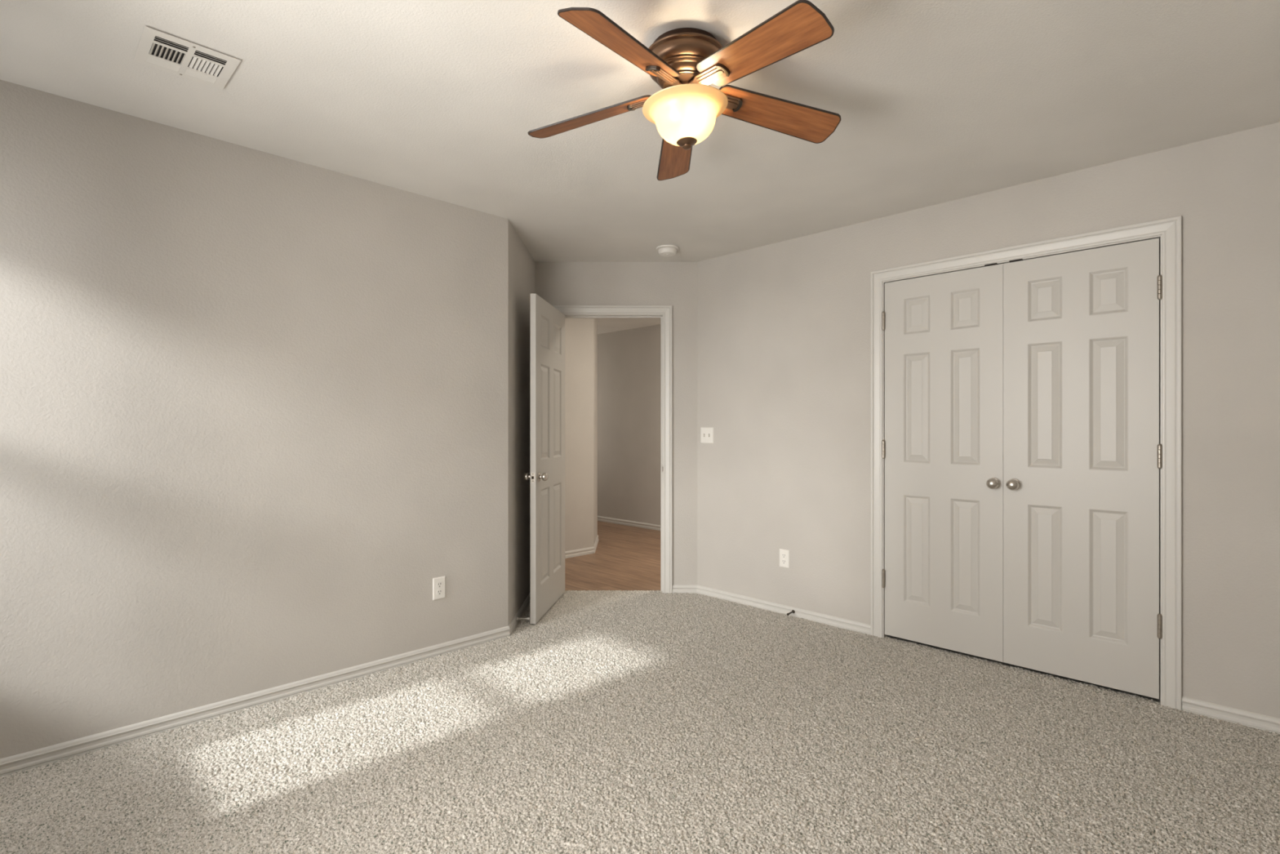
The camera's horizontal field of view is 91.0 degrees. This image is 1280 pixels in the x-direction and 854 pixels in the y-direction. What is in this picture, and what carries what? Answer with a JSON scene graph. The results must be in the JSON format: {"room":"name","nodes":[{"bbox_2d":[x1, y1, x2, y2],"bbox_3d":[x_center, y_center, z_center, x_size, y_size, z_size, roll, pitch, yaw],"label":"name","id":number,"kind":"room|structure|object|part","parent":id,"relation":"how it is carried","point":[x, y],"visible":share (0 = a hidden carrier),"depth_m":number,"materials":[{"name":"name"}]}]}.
{"room":"empty bedroom","nodes":[
{"label":"empty bedroom","id":0,"kind":"room"},
{"bbox_2d":[0,80,507,758],"bbox_3d":[-1.768,0.053,2.764,0.120,2.540,2.701,0,0,45],"label":"wall","id":1,"kind":"structure","parent":0,"point":[253,403],"depth_m":2.65,"materials":[{"name":"beige paint"}]},
{"bbox_2d":[0,591,530,777],"bbox_3d":[-1.457,1.194,3.097,0.537,0.062,3.336,0,0,33],"label":"baseboard","id":2,"kind":"structure","parent":1,"relation":"attached to","point":[9,765],"depth_m":2.69,"materials":[{"name":"grey wood"}]},
{"bbox_2d":[432,576,445,599],"bbox_3d":[-1.075,0.864,3.368,0.008,0.117,0.072,0,0,45],"label":"wall outlet","id":3,"kind":"object","parent":1,"relation":"attached to","point":[438,583],"visible":1,"depth_m":3.37,"materials":[{"name":"white plastic"}]},
{"bbox_2d":[436,588,442,594],"bbox_3d":[-1.073,0.883,3.367,0.002,0.028,0.034,0,0,45],"label":"receptacle","id":4,"kind":"object","parent":3,"relation":"attached to","point":[439,591],"depth_m":3.37,"materials":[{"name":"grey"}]},
{"bbox_2d":[436,581,442,586],"bbox_3d":[-1.073,0.844,3.367,0.002,0.028,0.034,0,0,45],"label":"receptacle","id":5,"kind":"object","parent":3,"relation":"attached to","point":[439,584],"depth_m":3.37,"materials":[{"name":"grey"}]},
{"bbox_2d":[507,219,535,625],"bbox_3d":[-0.833,0.053,4.216,0.120,2.540,1.074,0,0,0],"label":"wall","id":6,"kind":"structure","parent":0,"point":[521,264],"depth_m":3.98,"materials":[{"name":"beige paint"}]},
{"bbox_2d":[516,616,529,620],"bbox_3d":[-0.724,1.187,3.897,0.080,0.022,0.022,0,0,0],"label":"door stop","id":7,"kind":"object","parent":6,"relation":"attached to","point":[517,618],"visible":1,"depth_m":3.89,"materials":[{"name":"metal"}]},
{"bbox_2d":[564,318,593,551],"bbox_3d":[-0.786,0.053,5.880,0.125,2.540,0.820,0,0,45],"label":"wall","id":8,"kind":"structure","parent":0,"point":[579,332],"depth_m":5.99,"materials":[{"name":"beige paint"}]},
{"bbox_2d":[593,318,597,545],"bbox_3d":[-0.517,0.053,6.461,0.120,2.540,0.672,0,0,-1],"label":"wall","id":9,"kind":"structure","parent":0,"point":[595,320],"depth_m":6.46,"materials":[{"name":"beige paint"}]},
{"bbox_2d":[564,534,598,558],"bbox_3d":[-1.030,1.196,7.052,0.951,0.062,2.876,0,0,-18],"label":"baseboard","id":10,"kind":"structure","parent":9,"relation":"attached to","point":[580,552],"depth_m":6.01,"materials":[{"name":"grey wood"}]},
{"bbox_2d":[535,262,697,584],"bbox_3d":[-0.126,0.053,4.691,1.294,2.540,0.115,0,0,0],"label":"wall","id":11,"kind":"structure","parent":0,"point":[674,284],"depth_m":4.63,"materials":[{"name":"beige paint"}]},
{"bbox_2d":[523,293,564,623],"bbox_3d":[-0.613,0.195,4.247,0.156,2.032,0.785,0,0,7],"label":"door","id":12,"kind":"structure","parent":11,"relation":"in","point":[547,477],"depth_m":4.14,"materials":[{"name":"grey paint"}]},
{"bbox_3d":[-0.699,0.311,3.936,0.060,0.060,0.060,0,0,7],"label":"knob","id":13,"kind":"part","parent":12,"relation":"part of","materials":[{"name":"silver metal"}]},
{"bbox_3d":[-0.659,0.311,3.868,0.023,0.058,0.003,0,0,7],"label":"latch plate","id":14,"kind":"part","parent":12,"relation":"part of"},
{"bbox_3d":[-0.604,0.311,3.924,0.060,0.060,0.060,0,0,7],"label":"knob","id":15,"kind":"part","parent":12,"relation":"part of","materials":[{"name":"silver metal"}]},
{"bbox_2d":[552,305,672,593],"bbox_3d":[-0.212,0.172,4.691,0.900,2.133,0.151,0,0,0],"label":"door frame","id":16,"kind":"structure","parent":11,"relation":"attached to","point":[664,313],"depth_m":4.62,"materials":[{"name":"grey wood"}]},
{"bbox_2d":[597,324,660,524],"bbox_3d":[0.631,0.053,7.150,5.200,2.540,0.120,0,0,45],"label":"wall","id":17,"kind":"structure","parent":0,"point":[628,361],"depth_m":7.82,"materials":[{"name":"beige paint"}]},
{"bbox_2d":[597,515,660,530],"bbox_3d":[0.548,1.196,7.138,5.100,0.062,0.014,0,0,45],"label":"baseboard","id":18,"kind":"structure","parent":17,"relation":"attached to","point":[654,526],"depth_m":7.81,"materials":[{"name":"grey wood"}]},
{"bbox_2d":[0,0,1279,333],"bbox_3d":[-0.414,-1.277,4.260,8.200,0.120,6.950,0,0,45],"label":"ceiling","id":19,"kind":"structure","parent":0,"point":[936,101],"depth_m":2.31,"materials":[{"name":"paint"}]},
{"bbox_2d":[133,26,240,89],"bbox_3d":[-1.498,-1.213,2.079,0.252,0.008,0.252,0,0,45],"label":"ceiling vent","id":20,"kind":"object","parent":19,"relation":"in","point":[156,49],"visible":1,"depth_m":2.07,"materials":[{"name":"white metal"}]},
{"bbox_2d":[656,244,678,256],"bbox_3d":[0.186,-1.189,4.265,0.153,0.056,0.153,0,0,0],"label":"smoke detector","id":21,"kind":"object","parent":19,"relation":"attached to","point":[663,250],"visible":1,"depth_m":4.22,"materials":[{"name":"white plastic"}]},
{"bbox_2d":[527,0,840,180],"bbox_3d":[0.140,-1.055,1.995,1.058,0.323,1.052,0,0,45],"label":"ceiling fan","id":22,"kind":"object","parent":19,"relation":"hanging from","point":[684,62],"visible":1,"depth_m":1.93,"materials":[{"name":"brown wood"}]},
{"bbox_3d":[-0.166,-1.047,2.130,0.451,0.006,0.137,-8,14,19],"label":"blade","id":23,"kind":"part","parent":22,"relation":"part of","materials":[{"name":"brown wood"}]},
{"bbox_3d":[-0.043,-1.061,1.750,0.137,0.006,0.451,20,16,32],"label":"blade","id":24,"kind":"part","parent":22,"relation":"part of","materials":[{"name":"brown wood"}]},
{"bbox_3d":[0.138,-1.048,2.351,0.137,0.006,0.451,-17,-6,-3],"label":"blade","id":25,"kind":"part","parent":22,"relation":"part of","materials":[{"name":"brown wood"}]},
{"bbox_3d":[0.145,-1.203,2.022,0.218,0.028,0.218,0,0,45],"label":"mounting plate","id":26,"kind":"part","parent":22,"relation":"part of","materials":[{"name":"brown metal"}]},
{"bbox_3d":[0.145,-0.977,2.022,0.274,0.121,0.274,0,0,45],"label":"lamp shade","id":27,"kind":"part","parent":22,"relation":"part of","materials":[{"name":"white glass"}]},
{"bbox_3d":[0.332,-1.052,1.751,0.137,0.006,0.451,21,-6,-35],"label":"blade","id":28,"kind":"part","parent":22,"relation":"part of","materials":[{"name":"brown wood"}]},
{"bbox_3d":[0.460,-1.052,2.118,0.451,0.006,0.137,7,-19,-17],"label":"blade","id":29,"kind":"part","parent":22,"relation":"part of","materials":[{"name":"brown wood"}]},
{"bbox_2d":[672,584,871,635],"bbox_3d":[0.797,1.194,4.161,1.458,0.062,0.140,0,0,45],"label":"baseboard","id":30,"kind":"structure","parent":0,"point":[864,628],"depth_m":4.14,"materials":[{"name":"grey wood"}]},
{"bbox_2d":[786,609,795,615],"bbox_3d":[0.964,1.189,4.028,0.022,0.022,0.074,0,0,45],"label":"door stop","id":31,"kind":"object","parent":30,"relation":"attached to","point":[793,611],"visible":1,"depth_m":4.03,"materials":[{"name":"grey metal"}]},
{"bbox_2d":[564,520,1159,702],"bbox_3d":[-0.414,1.295,4.260,10.714,0.136,10.711,0,0,0],"label":"floor","id":32,"kind":"structure","parent":0,"point":[625,557],"depth_m":5.54,"materials":[{"name":"brown wood"}]},
{"bbox_2d":[0,589,1279,853],"bbox_3d":[-0.039,1.224,2.222,4.431,0.024,4.133,0,0,45],"label":"carpet","id":33,"kind":"object","parent":32,"relation":"on","point":[613,722],"visible":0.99,"depth_m":2.29,"materials":[{"name":"beige carpet"}]},
{"bbox_2d":[697,122,1279,718],"bbox_3d":[1.779,0.053,3.366,3.712,2.540,0.120,0,0,45],"label":"wall","id":34,"kind":"structure","parent":0,"point":[784,328],"depth_m":3.29,"materials":[{"name":"beige paint"}]},
{"bbox_2d":[700,426,713,443],"bbox_3d":[0.482,0.060,4.561,0.117,0.116,0.017,0,0,45],"label":"light switch","id":35,"kind":"object","parent":34,"relation":"attached to","point":[706,433],"visible":1,"depth_m":4.56,"materials":[{"name":"white plastic"}]},
{"bbox_2d":[779,548,789,568],"bbox_3d":[0.943,0.860,4.109,0.072,0.117,0.008,0,0,45],"label":"wall outlet","id":36,"kind":"object","parent":34,"relation":"attached to","point":[784,553],"visible":1,"depth_m":4.11,"materials":[{"name":"white plastic"}]},
{"bbox_2d":[881,263,1003,662],"bbox_3d":[1.623,0.183,3.422,0.627,2.034,0.094,0,0,45],"label":"door","id":37,"kind":"structure","parent":34,"relation":"in","point":[942,447],"depth_m":3.41,"materials":[{"name":"grey paint"}]},
{"bbox_3d":[1.805,0.289,3.216,0.060,0.060,0.059,0,0,45],"label":"knob","id":38,"kind":"part","parent":37,"relation":"part of","materials":[{"name":"silver metal"}]},
{"bbox_2d":[871,215,1182,710],"bbox_3d":[1.889,0.164,3.243,1.385,2.148,0.138,0,0,45],"label":"door frame","id":39,"kind":"structure","parent":34,"relation":"attached to","point":[1168,230],"depth_m":2.77,"materials":[{"name":"grey wood"}]},
{"bbox_3d":[1.823,-0.838,3.258,0.058,0.009,0.031,0,0,45],"label":"catch plate","id":40,"kind":"part","parent":39,"relation":"part of","materials":[{"name":"black"}]},
{"bbox_3d":[1.904,-0.838,3.177,0.058,0.009,0.031,0,0,45],"label":"catch plate","id":41,"kind":"part","parent":39,"relation":"part of","materials":[{"name":"black"}]},
{"bbox_2d":[1003,238,1162,698],"bbox_3d":[2.068,0.183,2.978,0.628,2.034,0.094,0,0,45],"label":"door","id":42,"kind":"structure","parent":34,"relation":"in","point":[1082,449],"depth_m":2.97,"materials":[{"name":"grey paint"}]},
{"bbox_3d":[1.870,0.289,3.151,0.060,0.060,0.059,0,0,45],"label":"knob","id":43,"kind":"part","parent":42,"relation":"part of","materials":[{"name":"silver metal"}]},
{"bbox_2d":[1182,695,1279,733],"bbox_3d":[2.650,1.194,2.404,0.878,0.062,0.014,0,0,45],"label":"baseboard","id":44,"kind":"structure","parent":34,"relation":"attached to","point":[1248,718],"depth_m":2.60,"materials":[{"name":"grey wood"}]}
]}

